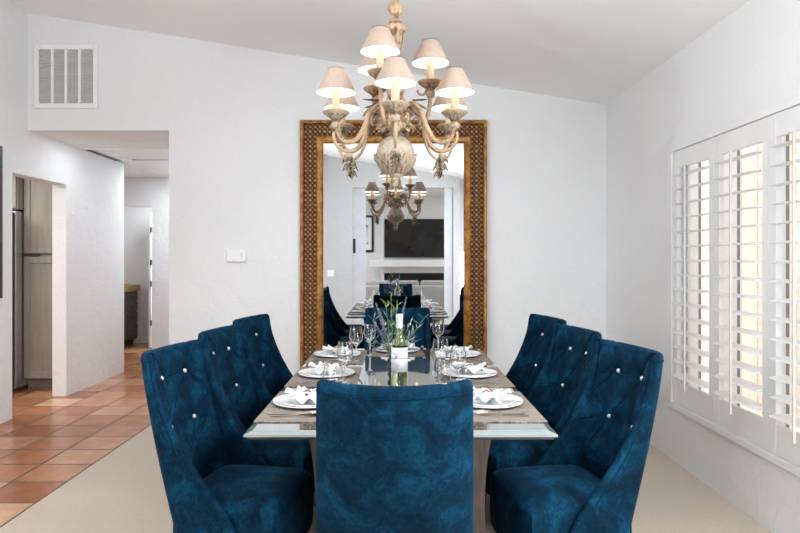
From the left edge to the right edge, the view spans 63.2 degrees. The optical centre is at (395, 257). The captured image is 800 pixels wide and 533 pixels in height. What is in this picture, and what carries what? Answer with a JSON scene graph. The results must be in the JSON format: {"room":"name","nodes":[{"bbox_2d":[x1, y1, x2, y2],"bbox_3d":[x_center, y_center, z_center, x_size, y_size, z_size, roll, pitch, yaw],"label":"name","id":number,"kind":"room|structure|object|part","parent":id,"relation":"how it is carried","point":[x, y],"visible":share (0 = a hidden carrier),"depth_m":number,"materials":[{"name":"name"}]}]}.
{"room":"dining room","nodes":[
{"label":"dining room","id":0,"kind":"room"},
{"bbox_2d":[0,0,123,423],"bbox_3d":[-3.388,-0.459,3.790,0.140,3.699,8.280,0,0,0],"label":"wall","id":1,"kind":"structure","parent":0,"point":[88,187],"depth_m":6.61,"materials":[{"name":"white paint"}]},
{"bbox_2d":[0,146,2,297],"bbox_3d":[-3.304,-0.300,4.780,0.028,1.270,1.320,0,0,0],"label":"framed picture","id":2,"kind":"object","parent":1,"relation":"attached to","point":[1,147],"visible":1,"depth_m":5.42,"materials":[{"name":"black paint"}]},
{"bbox_2d":[0,343,151,527],"bbox_3d":[-4.515,1.440,5.750,4.970,0.100,12.500,0,0,0],"label":"floor tile","id":3,"kind":"structure","parent":0,"point":[48,440],"depth_m":5.21,"materials":[{"name":"tile"}]},
{"bbox_2d":[12,211,27,391],"bbox_3d":[-4.338,0.450,6.969,0.765,1.880,0.962,0,0,0],"label":"refrigerator","id":4,"kind":"object","parent":3,"relation":"on","point":[18,380],"visible":0.28,"depth_m":6.81,"materials":[{"name":"metal"}]},
{"bbox_3d":[-4.340,1.375,7.050,0.720,0.030,0.700,0,0,0],"label":"foot rail","id":5,"kind":"part","parent":4,"relation":"part of","materials":[{"name":"grey"}]},
{"bbox_2d":[23,179,51,386],"bbox_3d":[-3.715,0.140,7.195,0.470,2.500,0.650,0,0,0],"label":"pantry cabinet","id":6,"kind":"object","parent":3,"relation":"on","point":[37,195],"visible":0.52,"depth_m":6.90,"materials":[{"name":"grey"}]},
{"bbox_2d":[12,176,23,211],"bbox_3d":[-4.348,-0.810,7.114,0.785,0.600,0.672,0,0,0],"label":"upper cabinet","id":7,"kind":"object","parent":6,"relation":"attached to","point":[17,182],"visible":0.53,"depth_m":6.81,"materials":[{"name":"wood"}]},
{"bbox_3d":[-4.348,-0.810,6.789,0.765,0.580,0.022,0,0,0],"label":"door","id":8,"kind":"part","parent":7,"relation":"part of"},
{"bbox_3d":[-3.862,-0.032,6.885,0.165,0.024,0.030,0,0,0],"label":"handle","id":9,"kind":"part","parent":6,"relation":"part of","materials":[{"name":"grey"}]},
{"bbox_3d":[-3.717,-0.575,6.903,0.455,1.050,0.034,0,0,0],"label":"door","id":10,"kind":"part","parent":6,"relation":"part of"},
{"bbox_3d":[-3.717,0.630,6.903,0.455,1.290,0.034,0,0,0],"label":"door","id":11,"kind":"part","parent":6,"relation":"part of","materials":[{"name":"wood"}]},
{"bbox_2d":[124,284,139,346],"bbox_3d":[-4.525,0.907,10.090,0.730,0.965,0.980,0,0,0],"label":"vanity","id":12,"kind":"object","parent":3,"relation":"on","point":[130,290],"visible":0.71,"depth_m":10.27,"materials":[{"name":"brown wood"}]},
{"bbox_3d":[-4.190,0.910,9.885,0.020,0.700,0.450,0,0,0],"label":"door","id":13,"kind":"part","parent":12,"relation":"part of","materials":[{"name":"grey wood"}]},
{"bbox_2d":[124,284,139,292],"bbox_3d":[-4.525,0.477,10.090,0.730,0.105,0.980,0,0,0],"label":"countertop","id":14,"kind":"structure","parent":12,"relation":"on","point":[127,287],"depth_m":10.26,"materials":[{"name":"gold stone"}]},
{"bbox_3d":[-4.190,0.620,10.330,0.020,0.120,0.380,0,0,0],"label":"drawer","id":15,"kind":"part","parent":12,"relation":"part of","materials":[{"name":"brown wood"}]},
{"bbox_3d":[-4.190,0.775,10.330,0.020,0.130,0.380,0,0,0],"label":"drawer","id":16,"kind":"part","parent":12,"relation":"part of","materials":[{"name":"brown wood"}]},
{"bbox_3d":[-4.190,0.950,10.330,0.020,0.160,0.380,0,0,0],"label":"drawer","id":17,"kind":"part","parent":12,"relation":"part of","materials":[{"name":"brown wood"}]},
{"bbox_3d":[-4.190,1.160,10.330,0.020,0.200,0.380,0,0,0],"label":"drawer","id":18,"kind":"part","parent":12,"relation":"part of","materials":[{"name":"brown wood"}]},
{"bbox_2d":[40,134,168,161],"bbox_3d":[-4.398,-1.194,6.880,5.004,0.112,1.720,0,0,0],"label":"ceiling","id":19,"kind":"structure","parent":0,"point":[76,140],"depth_m":6.59,"materials":[{"name":"white paint"}]},
{"bbox_2d":[124,207,151,336],"bbox_3d":[-3.523,0.070,10.670,2.954,2.640,0.100,0,0,0],"label":"wall","id":20,"kind":"structure","parent":0,"point":[136,219],"depth_m":10.62,"materials":[{"name":"paint"}]},
{"bbox_2d":[133,337,148,342],"bbox_3d":[-3.473,1.340,10.610,2.854,0.100,0.020,0,0,0],"label":"baseboard","id":21,"kind":"structure","parent":20,"relation":"attached to","point":[138,339],"depth_m":10.60,"materials":[{"name":"white paint"}]},
{"bbox_2d":[149,213,151,347],"bbox_3d":[-3.774,0.345,10.273,0.052,2.070,0.615,0,0,0],"label":"door","id":22,"kind":"structure","parent":20,"relation":"in","point":[150,214],"depth_m":9.98,"materials":[{"name":"white paint"}]},
{"bbox_2d":[112,159,168,176],"bbox_3d":[-4.398,-1.220,9.900,5.004,0.100,4.200,0,0,0],"label":"ceiling","id":23,"kind":"structure","parent":0,"point":[135,168],"depth_m":8.40,"materials":[{"name":"white paint"}]},
{"bbox_2d":[124,177,168,348],"bbox_3d":[-4.473,0.070,9.460,4.854,2.640,0.120,0,0,0],"label":"wall","id":24,"kind":"structure","parent":0,"point":[153,192],"depth_m":9.40,"materials":[{"name":"white paint"}]},
{"bbox_2d":[28,13,605,375],"bbox_3d":[-0.708,-0.470,5.940,5.501,3.721,0.160,0,0,0],"label":"wall","id":25,"kind":"structure","parent":0,"point":[231,116],"depth_m":5.86,"materials":[{"name":"white paint"}]},
{"bbox_2d":[34,44,97,108],"bbox_3d":[-2.968,-1.633,5.849,0.564,0.575,0.022,0,0,0],"label":"air vent","id":26,"kind":"object","parent":25,"relation":"in","point":[65,75],"visible":1,"depth_m":5.85,"materials":[{"name":"metal"}]},
{"bbox_3d":[-2.968,-1.633,5.856,0.490,0.485,0.008,0,0,0],"label":"louvre panel","id":27,"kind":"part","parent":26,"relation":"part of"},
{"bbox_2d":[227,249,246,261],"bbox_3d":[-1.433,-0.019,5.841,0.184,0.118,0.038,0,0,0],"label":"wall control","id":28,"kind":"object","parent":25,"relation":"attached to","point":[233,255],"visible":1,"depth_m":5.82,"materials":[{"name":"white plastic"}]},
{"bbox_2d":[9,0,748,104],"bbox_3d":[-0.703,-1.853,2.760,5.511,0.996,6.520,0,0,0],"label":"ceiling","id":29,"kind":"structure","parent":0,"point":[593,51],"depth_m":4.80,"materials":[{"name":"white paint"}]},
{"bbox_2d":[316,0,474,190],"bbox_3d":[-0.003,-1.027,3.400,0.877,1.349,0.786,0,0,30],"label":"chandelier","id":30,"kind":"object","parent":29,"relation":"hanging from","point":[382,60],"visible":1,"depth_m":3.30,"materials":[{"name":"white"}]},
{"bbox_3d":[-0.297,-0.879,3.230,0.197,0.116,0.197,0,0,-30],"label":"lamp shade","id":31,"kind":"part","parent":30,"relation":"part of","materials":[{"name":"white"}]},
{"bbox_3d":[-0.297,-0.879,3.570,0.197,0.116,0.197,0,0,30],"label":"lamp shade","id":32,"kind":"part","parent":30,"relation":"part of","materials":[{"name":"white"}]},
{"bbox_3d":[-0.168,-0.669,3.307,0.347,0.287,0.083,0,0,-30],"label":"arm","id":33,"kind":"part","parent":30,"relation":"part of"},
{"bbox_3d":[-0.166,-0.669,3.497,0.347,0.287,0.083,0,0,30],"label":"arm","id":34,"kind":"part","parent":30,"relation":"part of"},
{"bbox_3d":[-0.112,-1.082,3.550,0.197,0.116,0.197,0,0,-36],"label":"lamp shade","id":35,"kind":"part","parent":30,"relation":"part of","materials":[{"name":"white"}]},
{"bbox_3d":[-0.078,-1.082,3.231,0.197,0.116,0.197,0,0,24],"label":"lamp shade","id":36,"kind":"part","parent":30,"relation":"part of","materials":[{"name":"white"}]},
{"bbox_3d":[-0.066,-0.779,3.487,0.032,0.221,0.175,0,0,-36],"label":"arm","id":37,"kind":"part","parent":30,"relation":"part of"},
{"bbox_3d":[-0.047,-0.779,3.301,0.032,0.221,0.175,0,0,24],"label":"arm","id":38,"kind":"part","parent":30,"relation":"part of"},
{"bbox_3d":[-0.005,-0.669,3.211,0.083,0.287,0.347,0,0,0],"label":"arm","id":39,"kind":"part","parent":30,"relation":"part of"},
{"bbox_3d":[-0.003,-0.879,3.060,0.197,0.116,0.197,0,0,0],"label":"lamp shade","id":40,"kind":"part","parent":30,"relation":"part of","materials":[{"name":"white"}]},
{"bbox_3d":[-0.003,-0.543,3.400,0.200,0.200,0.200,0,0,0],"label":"globe","id":41,"kind":"part","parent":30,"relation":"part of"},
{"bbox_3d":[0.104,-0.779,3.411,0.175,0.221,0.032,0,0,-6],"label":"arm","id":42,"kind":"part","parent":30,"relation":"part of"},
{"bbox_3d":[0.181,-1.082,3.419,0.197,0.116,0.197,0,0,-6],"label":"lamp shade","id":43,"kind":"part","parent":30,"relation":"part of","materials":[{"name":"white"}]},
{"bbox_3d":[0.162,-0.669,3.493,0.347,0.287,0.083,0,0,-30],"label":"arm","id":44,"kind":"part","parent":30,"relation":"part of"},
{"bbox_3d":[0.160,-0.669,3.303,0.347,0.287,0.083,0,0,30],"label":"arm","id":45,"kind":"part","parent":30,"relation":"part of"},
{"bbox_3d":[0.291,-0.879,3.570,0.197,0.116,0.197,0,0,-30],"label":"lamp shade","id":46,"kind":"part","parent":30,"relation":"part of","materials":[{"name":"white"}]},
{"bbox_3d":[0.291,-0.879,3.230,0.197,0.116,0.197,0,0,30],"label":"lamp shade","id":47,"kind":"part","parent":30,"relation":"part of","materials":[{"name":"white"}]},
{"bbox_2d":[0,425,770,532],"bbox_3d":[-0.069,1.437,2.680,3.923,0.106,6.360,0,0,0],"label":"carpet","id":48,"kind":"structure","parent":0,"point":[123,491],"depth_m":3.66,"materials":[{"name":"carpet"}]},
{"bbox_2d":[140,339,312,532],"bbox_3d":[-0.717,0.883,2.772,0.659,1.010,0.535,0,0,11],"label":"dining chair","id":49,"kind":"object","parent":48,"relation":"on","point":[215,480],"visible":1,"depth_m":2.69,"materials":[{"name":"teal fabric"}]},
{"bbox_3d":[-0.618,1.051,2.753,0.458,0.272,0.483,0,0,11],"label":"seat","id":50,"kind":"part","parent":49,"relation":"part of","materials":[{"name":"teal fabric"}]},
{"bbox_2d":[198,324,314,506],"bbox_3d":[-0.702,0.883,3.482,0.659,1.010,0.535,0,0,11],"label":"dining chair","id":51,"kind":"object","parent":48,"relation":"on","point":[242,388],"visible":0.52,"depth_m":3.56,"materials":[{"name":"teal fabric"}]},
{"bbox_3d":[-0.770,0.787,3.495,0.518,0.820,0.535,0,0,11],"label":"backrest","id":52,"kind":"part","parent":51,"relation":"part of","materials":[{"name":"teal fabric"}]},
{"bbox_3d":[-0.603,1.051,3.463,0.458,0.272,0.483,0,0,11],"label":"seat","id":53,"kind":"part","parent":51,"relation":"part of","materials":[{"name":"teal fabric"}]},
{"bbox_2d":[233,314,292,397],"bbox_3d":[-0.692,0.883,4.152,0.659,1.010,0.535,0,0,11],"label":"dining chair","id":54,"kind":"object","parent":48,"relation":"on","point":[274,372],"visible":0.29,"depth_m":4.33,"materials":[{"name":"teal fabric"}]},
{"bbox_2d":[300,120,486,367],"bbox_3d":[-0.022,0.077,5.829,1.674,2.625,0.062,0,0,0],"label":"floor mirror","id":55,"kind":"object","parent":48,"relation":"on","point":[424,241],"visible":0.53,"depth_m":5.83,"materials":[{"name":"brown wood"}]},
{"bbox_2d":[323,143,463,348],"bbox_3d":[-0.022,0.077,5.826,1.258,2.209,0.001,0,0,0],"label":"mirror glass","id":56,"kind":"object","parent":55,"relation":"attached to","point":[408,241],"depth_m":5.83,"materials":[{"name":"white"}]},
{"bbox_2d":[315,379,473,532],"bbox_3d":[-0.004,0.883,2.258,0.535,1.010,0.659,0,0,0],"label":"dining chair","id":57,"kind":"object","parent":48,"relation":"on","point":[390,459],"visible":1,"depth_m":1.99,"materials":[{"name":"teal fabric"}]},
{"bbox_2d":[364,308,430,348],"bbox_3d":[0.012,0.883,4.712,0.535,1.010,0.659,0,0,0],"label":"dining chair","id":58,"kind":"object","parent":48,"relation":"on","point":[423,333],"visible":0.24,"depth_m":4.94,"materials":[{"name":"teal fabric"}]},
{"bbox_2d":[243,349,557,532],"bbox_3d":[0.017,1.000,3.450,1.138,0.768,2.200,0,0,0],"label":"dining table","id":59,"kind":"object","parent":48,"relation":"on","point":[374,370],"visible":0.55,"depth_m":2.70,"materials":[{"name":"clear glass"}]},
{"bbox_2d":[253,392,315,422],"bbox_3d":[-0.370,0.627,2.765,0.350,0.004,0.560,0,0,0],"label":"placemat","id":60,"kind":"object","parent":59,"relation":"on","point":[271,407],"visible":0.43,"depth_m":2.58,"materials":[{"name":"fabric"}]},
{"bbox_2d":[267,413,308,413],"bbox_3d":[-0.397,0.621,2.595,0.232,0.005,0.021,0,0,0],"label":"knife","id":61,"kind":"object","parent":60,"relation":"on","point":[267,413],"visible":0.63,"depth_m":2.59,"materials":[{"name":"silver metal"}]},
{"bbox_2d":[271,411,315,415],"bbox_3d":[-0.390,0.615,2.568,0.206,0.015,0.042,0,0,-3],"label":"spoon","id":62,"kind":"object","parent":60,"relation":"on","point":[309,412],"visible":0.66,"depth_m":2.57,"materials":[{"name":"silver metal"}]},
{"bbox_2d":[273,394,315,407],"bbox_3d":[-0.378,0.617,2.800,0.302,0.017,0.302,0,0,0],"label":"dinner plate","id":63,"kind":"object","parent":60,"relation":"on","point":[278,400],"visible":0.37,"depth_m":2.75,"materials":[{"name":"white"}]},
{"bbox_2d":[282,395,315,406],"bbox_3d":[-0.378,0.614,2.800,0.225,0.009,0.225,0,0,0],"label":"salad plate","id":64,"kind":"object","parent":63,"relation":"on","point":[288,401],"visible":0.42,"depth_m":2.75,"materials":[{"name":"white"}]},
{"bbox_2d":[285,385,315,403],"bbox_3d":[-0.383,0.581,2.804,0.185,0.054,0.223,0,0,10],"label":"napkin","id":65,"kind":"object","parent":64,"relation":"on","point":[303,394],"visible":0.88,"depth_m":2.78,"materials":[{"name":"white fabric"}]},
{"bbox_2d":[284,367,361,386],"bbox_3d":[-0.370,0.627,3.445,0.350,0.004,0.560,0,0,0],"label":"placemat","id":66,"kind":"object","parent":59,"relation":"on","point":[353,378],"visible":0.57,"depth_m":3.35,"materials":[{"name":"fabric"}]},
{"bbox_2d":[298,367,354,377],"bbox_3d":[-0.372,0.617,3.480,0.302,0.017,0.302,0,0,0],"label":"dinner plate","id":67,"kind":"object","parent":66,"relation":"on","point":[350,371],"visible":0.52,"depth_m":3.48,"materials":[{"name":"white"}]},
{"bbox_2d":[305,370,347,376],"bbox_3d":[-0.372,0.614,3.480,0.225,0.009,0.225,0,0,0],"label":"salad plate","id":68,"kind":"object","parent":67,"relation":"on","point":[309,372],"visible":0.37,"depth_m":3.45,"materials":[{"name":"white"}]},
{"bbox_2d":[308,361,342,374],"bbox_3d":[-0.376,0.581,3.484,0.185,0.054,0.223,0,0,20],"label":"napkin","id":69,"kind":"object","parent":68,"relation":"on","point":[319,369],"visible":0.38,"depth_m":3.46,"materials":[{"name":"white fabric"}]},
{"bbox_2d":[337,341,352,383],"bbox_3d":[-0.256,0.522,3.260,0.084,0.206,0.084,0,0,0],"label":"wine glass","id":70,"kind":"object","parent":66,"relation":"on","point":[344,348],"visible":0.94,"depth_m":3.23,"materials":[{"name":"white"}]},
{"bbox_2d":[323,363,342,382],"bbox_3d":[-0.296,0.562,3.060,0.098,0.125,0.098,0,0,0],"label":"glass","id":71,"kind":"object","parent":59,"relation":"on","point":[332,371],"visible":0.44,"depth_m":3.02,"materials":[{"name":"clear"}]},
{"bbox_2d":[304,350,366,363],"bbox_3d":[-0.370,0.627,4.135,0.350,0.004,0.560,0,0,0],"label":"placemat","id":72,"kind":"object","parent":59,"relation":"on","point":[362,355],"visible":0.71,"depth_m":4.05,"materials":[{"name":"fabric"}]},
{"bbox_2d":[314,350,360,357],"bbox_3d":[-0.376,0.617,4.170,0.302,0.017,0.302,0,0,0],"label":"dinner plate","id":73,"kind":"object","parent":72,"relation":"on","point":[317,353],"visible":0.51,"depth_m":4.15,"materials":[{"name":"white"}]},
{"bbox_2d":[320,351,354,355],"bbox_3d":[-0.376,0.614,4.170,0.225,0.009,0.225,0,0,0],"label":"salad plate","id":74,"kind":"object","parent":73,"relation":"on","point":[326,353],"visible":0.48,"depth_m":4.16,"materials":[{"name":"white"}]},
{"bbox_2d":[322,345,336,353],"bbox_3d":[-0.382,0.581,4.172,0.185,0.054,0.223,0,0,-9],"label":"napkin","id":75,"kind":"object","parent":74,"relation":"on","point":[329,348],"visible":0.36,"depth_m":4.15,"materials":[{"name":"white fabric"}]},
{"bbox_2d":[349,326,362,361],"bbox_3d":[-0.242,0.522,3.950,0.084,0.206,0.084,0,0,0],"label":"wine glass","id":76,"kind":"object","parent":72,"relation":"on","point":[356,334],"visible":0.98,"depth_m":3.92,"materials":[{"name":"clear"}]},
{"bbox_2d":[364,324,375,355],"bbox_3d":[-0.170,0.529,4.220,0.082,0.200,0.082,0,0,0],"label":"wine glass","id":77,"kind":"object","parent":59,"relation":"on","point":[368,328],"visible":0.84,"depth_m":4.19,"materials":[{"name":"clear"}]},
{"bbox_2d":[367,292,424,382],"bbox_3d":[0.004,0.381,3.288,0.330,0.498,0.113,0,0,0],"label":"flowers","id":78,"kind":"object","parent":59,"relation":"on","point":[384,329],"visible":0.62,"depth_m":3.28,"materials":[{"name":"green"}]},
{"bbox_2d":[371,348,424,355],"bbox_3d":[0.012,0.627,4.345,0.347,0.004,0.350,0,0,0],"label":"placemat","id":79,"kind":"object","parent":59,"relation":"on","point":[375,352],"visible":0.5,"depth_m":4.26,"materials":[{"name":"fabric"}]},
{"bbox_2d":[375,347,419,351],"bbox_3d":[0.012,0.617,4.370,0.302,0.017,0.302,0,0,0],"label":"dinner plate","id":80,"kind":"object","parent":79,"relation":"on","point":[378,348],"visible":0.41,"depth_m":4.35,"materials":[{"name":"white"}]},
{"bbox_3d":[0.012,0.614,4.370,0.225,0.009,0.225,0,0,0],"label":"salad plate","id":81,"kind":"object","parent":80,"relation":"on","visible":0},
{"bbox_2d":[381,340,414,348],"bbox_3d":[0.017,0.581,4.374,0.223,0.054,0.185,0,0,25],"label":"napkin","id":82,"kind":"object","parent":81,"relation":"on","point":[410,344],"visible":0.09,"depth_m":4.36,"materials":[{"name":"white fabric"}]},
{"bbox_2d":[391,314,407,385],"bbox_3d":[0.017,0.451,3.149,0.079,0.358,0.081,0,0,0],"label":"wine bottle","id":83,"kind":"object","parent":59,"relation":"on","point":[399,349],"visible":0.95,"depth_m":3.12,"materials":[{"name":"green glass"}]},
{"bbox_3d":[0.017,0.654,3.450,1.114,0.012,2.176,0,0,0],"label":"under frame","id":84,"kind":"part","parent":59,"relation":"part of","materials":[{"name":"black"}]},
{"bbox_2d":[450,346,466,380],"bbox_3d":[0.300,0.529,3.140,0.082,0.200,0.082,0,0,0],"label":"wine glass","id":85,"kind":"object","parent":59,"relation":"on","point":[458,357],"visible":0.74,"depth_m":3.11,"materials":[{"name":"white"}]},
{"bbox_2d":[430,350,493,363],"bbox_3d":[0.405,0.627,4.135,0.350,0.004,0.560,0,0,0],"label":"placemat","id":86,"kind":"object","parent":59,"relation":"on","point":[482,356],"visible":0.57,"depth_m":4.05,"materials":[{"name":"fabric"}]},
{"bbox_2d":[432,320,443,337],"bbox_3d":[0.283,0.522,4.370,0.084,0.206,0.084,0,0,0],"label":"wine glass","id":87,"kind":"object","parent":86,"relation":"on","point":[438,325],"visible":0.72,"depth_m":4.34,"materials":[{"name":"white"}]},
{"bbox_2d":[432,338,448,357],"bbox_3d":[0.272,0.560,3.980,0.102,0.130,0.102,0,0,0],"label":"glass","id":88,"kind":"object","parent":86,"relation":"on","point":[440,348],"visible":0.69,"depth_m":3.94,"materials":[{"name":"white"}]},
{"bbox_2d":[447,350,480,356],"bbox_3d":[0.392,0.617,4.170,0.302,0.017,0.302,0,0,0],"label":"dinner plate","id":89,"kind":"object","parent":86,"relation":"on","point":[477,353],"visible":0.25,"depth_m":4.16,"materials":[{"name":"white"}]},
{"bbox_2d":[448,351,474,355],"bbox_3d":[0.392,0.614,4.170,0.225,0.009,0.225,0,0,0],"label":"salad plate","id":90,"kind":"object","parent":89,"relation":"on","point":[472,353],"visible":0.37,"depth_m":4.16,"materials":[{"name":"white"}]},
{"bbox_2d":[448,345,471,353],"bbox_3d":[0.397,0.581,4.167,0.185,0.054,0.223,0,0,8],"label":"napkin","id":91,"kind":"object","parent":90,"relation":"on","point":[470,346],"visible":0.21,"depth_m":4.16,"materials":[{"name":"white fabric"}]},
{"bbox_2d":[449,367,514,386],"bbox_3d":[0.405,0.627,3.445,0.350,0.004,0.560,0,0,0],"label":"placemat","id":92,"kind":"object","parent":59,"relation":"on","point":[500,377],"visible":0.43,"depth_m":3.32,"materials":[{"name":"fabric"}]},
{"bbox_2d":[433,357,451,383],"bbox_3d":[0.232,0.562,3.250,0.098,0.125,0.098,0,0,0],"label":"glass","id":93,"kind":"object","parent":92,"relation":"on","point":[442,367],"visible":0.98,"depth_m":3.21,"materials":[{"name":"white"}]},
{"bbox_2d":[452,368,496,377],"bbox_3d":[0.390,0.617,3.480,0.302,0.017,0.302,0,0,0],"label":"dinner plate","id":94,"kind":"object","parent":92,"relation":"on","point":[492,372],"visible":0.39,"depth_m":3.42,"materials":[{"name":"white"}]},
{"bbox_2d":[452,369,489,376],"bbox_3d":[0.390,0.614,3.480,0.225,0.009,0.225,0,0,0],"label":"salad plate","id":95,"kind":"object","parent":94,"relation":"on","point":[468,373],"visible":0.66,"depth_m":3.47,"materials":[{"name":"white"}]},
{"bbox_2d":[452,362,487,373],"bbox_3d":[0.395,0.581,3.477,0.185,0.054,0.223,0,0,-2],"label":"napkin","id":96,"kind":"object","parent":95,"relation":"on","point":[474,369],"visible":0.77,"depth_m":3.45,"materials":[{"name":"white fabric"}]},
{"bbox_2d":[473,392,547,422],"bbox_3d":[0.405,0.627,2.765,0.350,0.004,0.560,0,0,0],"label":"placemat","id":97,"kind":"object","parent":59,"relation":"on","point":[526,407],"visible":0.43,"depth_m":2.58,"materials":[{"name":"fabric"}]},
{"bbox_2d":[473,394,522,407],"bbox_3d":[0.395,0.617,2.800,0.302,0.017,0.302,0,0,0],"label":"dinner plate","id":98,"kind":"object","parent":97,"relation":"on","point":[517,400],"visible":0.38,"depth_m":2.73,"materials":[{"name":"white"}]},
{"bbox_2d":[473,396,513,406],"bbox_3d":[0.395,0.614,2.800,0.225,0.009,0.225,0,0,0],"label":"salad plate","id":99,"kind":"object","parent":98,"relation":"on","point":[505,400],"visible":0.52,"depth_m":2.77,"materials":[{"name":"white"}]},
{"bbox_2d":[473,385,510,403],"bbox_3d":[0.399,0.581,2.795,0.185,0.054,0.223,0,0,25],"label":"napkin","id":100,"kind":"object","parent":99,"relation":"on","point":[484,394],"visible":0.98,"depth_m":2.77,"materials":[{"name":"white fabric"}]},
{"bbox_2d":[473,410,524,413],"bbox_3d":[0.411,0.615,2.600,0.208,0.016,0.025,0,0,0],"label":"fork","id":101,"kind":"object","parent":97,"relation":"on","point":[475,410],"visible":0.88,"depth_m":2.60,"materials":[{"name":"silver metal"}]},
{"bbox_2d":[476,411,528,415],"bbox_3d":[0.421,0.615,2.572,0.208,0.016,0.025,0,0,2],"label":"fork","id":102,"kind":"object","parent":97,"relation":"on","point":[482,412],"visible":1,"depth_m":2.57,"materials":[{"name":"silver metal"}]},
{"bbox_2d":[506,314,566,397],"bbox_3d":[0.737,0.883,4.152,0.659,1.010,0.535,0,0,-11],"label":"dining chair","id":103,"kind":"object","parent":48,"relation":"on","point":[525,370],"visible":0.32,"depth_m":4.33,"materials":[{"name":"teal fabric"}]},
{"bbox_2d":[485,324,601,505],"bbox_3d":[0.742,0.883,3.482,0.659,1.010,0.535,0,0,-11],"label":"dining chair","id":104,"kind":"object","parent":48,"relation":"on","point":[557,390],"visible":0.59,"depth_m":3.53,"materials":[{"name":"teal fabric"}]},
{"bbox_3d":[0.643,1.051,3.463,0.458,0.272,0.483,0,0,-11],"label":"seat","id":105,"kind":"part","parent":104,"relation":"part of","materials":[{"name":"teal fabric"}]},
{"bbox_3d":[0.810,0.787,3.495,0.518,0.820,0.535,0,0,-11],"label":"backrest","id":106,"kind":"part","parent":104,"relation":"part of","materials":[{"name":"teal fabric"}]},
{"bbox_2d":[490,339,663,532],"bbox_3d":[0.767,0.883,2.772,0.659,1.010,0.535,0,0,-11],"label":"dining chair","id":107,"kind":"object","parent":48,"relation":"on","point":[589,479],"visible":1,"depth_m":2.70,"materials":[{"name":"teal fabric"}]},
{"bbox_3d":[0.668,1.051,2.753,0.458,0.272,0.483,0,0,-11],"label":"seat","id":108,"kind":"part","parent":107,"relation":"part of","materials":[{"name":"teal fabric"}]},
{"bbox_2d":[606,0,799,532],"bbox_3d":[1.953,-0.045,2.755,0.120,2.870,6.210,0,0,0],"label":"wall","id":109,"kind":"structure","parent":0,"point":[747,63],"depth_m":4.36,"materials":[{"name":"white paint"}]},
{"bbox_2d":[669,94,799,477],"bbox_3d":[1.940,0.130,2.985,0.137,1.780,2.950,0,0,0],"label":"window","id":110,"kind":"structure","parent":109,"relation":"in","point":[692,223],"depth_m":3.81,"materials":[{"name":"paint"}]},
{"bbox_3d":[1.988,0.130,2.995,0.040,1.720,2.870,0,0,0],"label":"frame","id":111,"kind":"part","parent":110,"relation":"part of","materials":[{"name":"white paint"}]},
{"bbox_2d":[671,137,713,421],"bbox_3d":[1.886,0.130,4.131,0.118,1.690,0.565,0,0,0],"label":"plantation shutter","id":112,"kind":"object","parent":110,"relation":"attached to","point":[694,399],"visible":0.94,"depth_m":4.13,"materials":[{"name":"paint"}]},
{"bbox_3d":[1.833,0.133,4.131,0.012,1.445,0.012,0,0,0],"label":"tilt rod","id":113,"kind":"part","parent":112,"relation":"part of","materials":[{"name":"paint"}]},
{"bbox_3d":[1.896,-0.657,4.131,0.028,0.115,0.449,0,0,0],"label":"rail","id":114,"kind":"part","parent":112,"relation":"part of","materials":[{"name":"paint"}]},
{"bbox_3d":[1.896,0.900,4.131,0.028,0.150,0.449,0,0,0],"label":"rail","id":115,"kind":"part","parent":112,"relation":"part of","materials":[{"name":"paint"}]},
{"bbox_3d":[1.979,0.130,4.305,0.001,1.620,0.130,0,0,0],"label":"frosted pane","id":116,"kind":"part","parent":110,"relation":"part of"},
{"bbox_3d":[1.979,0.130,3.895,0.001,1.620,0.270,0,0,0],"label":"frosted pane","id":117,"kind":"part","parent":110,"relation":"part of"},
{"bbox_2d":[712,117,768,450],"bbox_3d":[1.886,0.130,3.563,0.118,1.690,0.565,0,0,0],"label":"plantation shutter","id":118,"kind":"object","parent":110,"relation":"attached to","point":[753,427],"visible":0.94,"depth_m":3.54,"materials":[{"name":"paint"}]},
{"bbox_3d":[1.833,0.133,3.563,0.012,1.445,0.012,0,0,0],"label":"tilt rod","id":119,"kind":"part","parent":118,"relation":"part of","materials":[{"name":"paint"}]},
{"bbox_3d":[1.896,-0.657,3.563,0.028,0.115,0.449,0,0,0],"label":"rail","id":120,"kind":"part","parent":118,"relation":"part of","materials":[{"name":"paint"}]},
{"bbox_3d":[1.896,0.900,3.563,0.028,0.150,0.449,0,0,0],"label":"rail","id":121,"kind":"part","parent":118,"relation":"part of","materials":[{"name":"paint"}]},
{"bbox_2d":[768,105,799,466],"bbox_3d":[1.886,0.130,2.995,0.118,1.690,0.565,0,0,0],"label":"plantation shutter","id":122,"kind":"object","parent":110,"relation":"attached to","point":[784,442],"visible":1,"depth_m":3.19,"materials":[{"name":"paint"}]},
{"bbox_3d":[1.896,-0.657,2.995,0.028,0.115,0.449,0,0,0],"label":"rail","id":123,"kind":"part","parent":122,"relation":"part of","materials":[{"name":"paint"}]},
{"bbox_3d":[1.896,0.900,2.995,0.028,0.150,0.449,0,0,0],"label":"rail","id":124,"kind":"part","parent":122,"relation":"part of","materials":[{"name":"paint"}]},
{"bbox_3d":[1.833,0.133,2.995,0.012,1.445,0.012,0,0,0],"label":"tilt rod","id":125,"kind":"part","parent":122,"relation":"part of","materials":[{"name":"paint"}]},
{"bbox_3d":[1.979,0.130,3.395,0.001,1.620,0.210,0,0,0],"label":"frosted pane","id":126,"kind":"part","parent":110,"relation":"part of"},
{"label":"outside","id":127,"kind":"structure","parent":0,"visible":0},
{"bbox_2d":[701,388,799,431],"bbox_3d":[4.527,1.540,3.000,4.947,0.100,18.000,0,0,0],"label":"ground","id":128,"kind":"structure","parent":127,"point":[702,389],"depth_m":6.35,"materials":[{"name":"white"}]},
{"bbox_2d":[701,131,799,429],"bbox_3d":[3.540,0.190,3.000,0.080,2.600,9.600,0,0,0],"label":"window","id":129,"kind":"structure","parent":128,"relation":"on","point":[753,198],"depth_m":6.40,"materials":[{"name":"glass"}]}
]}

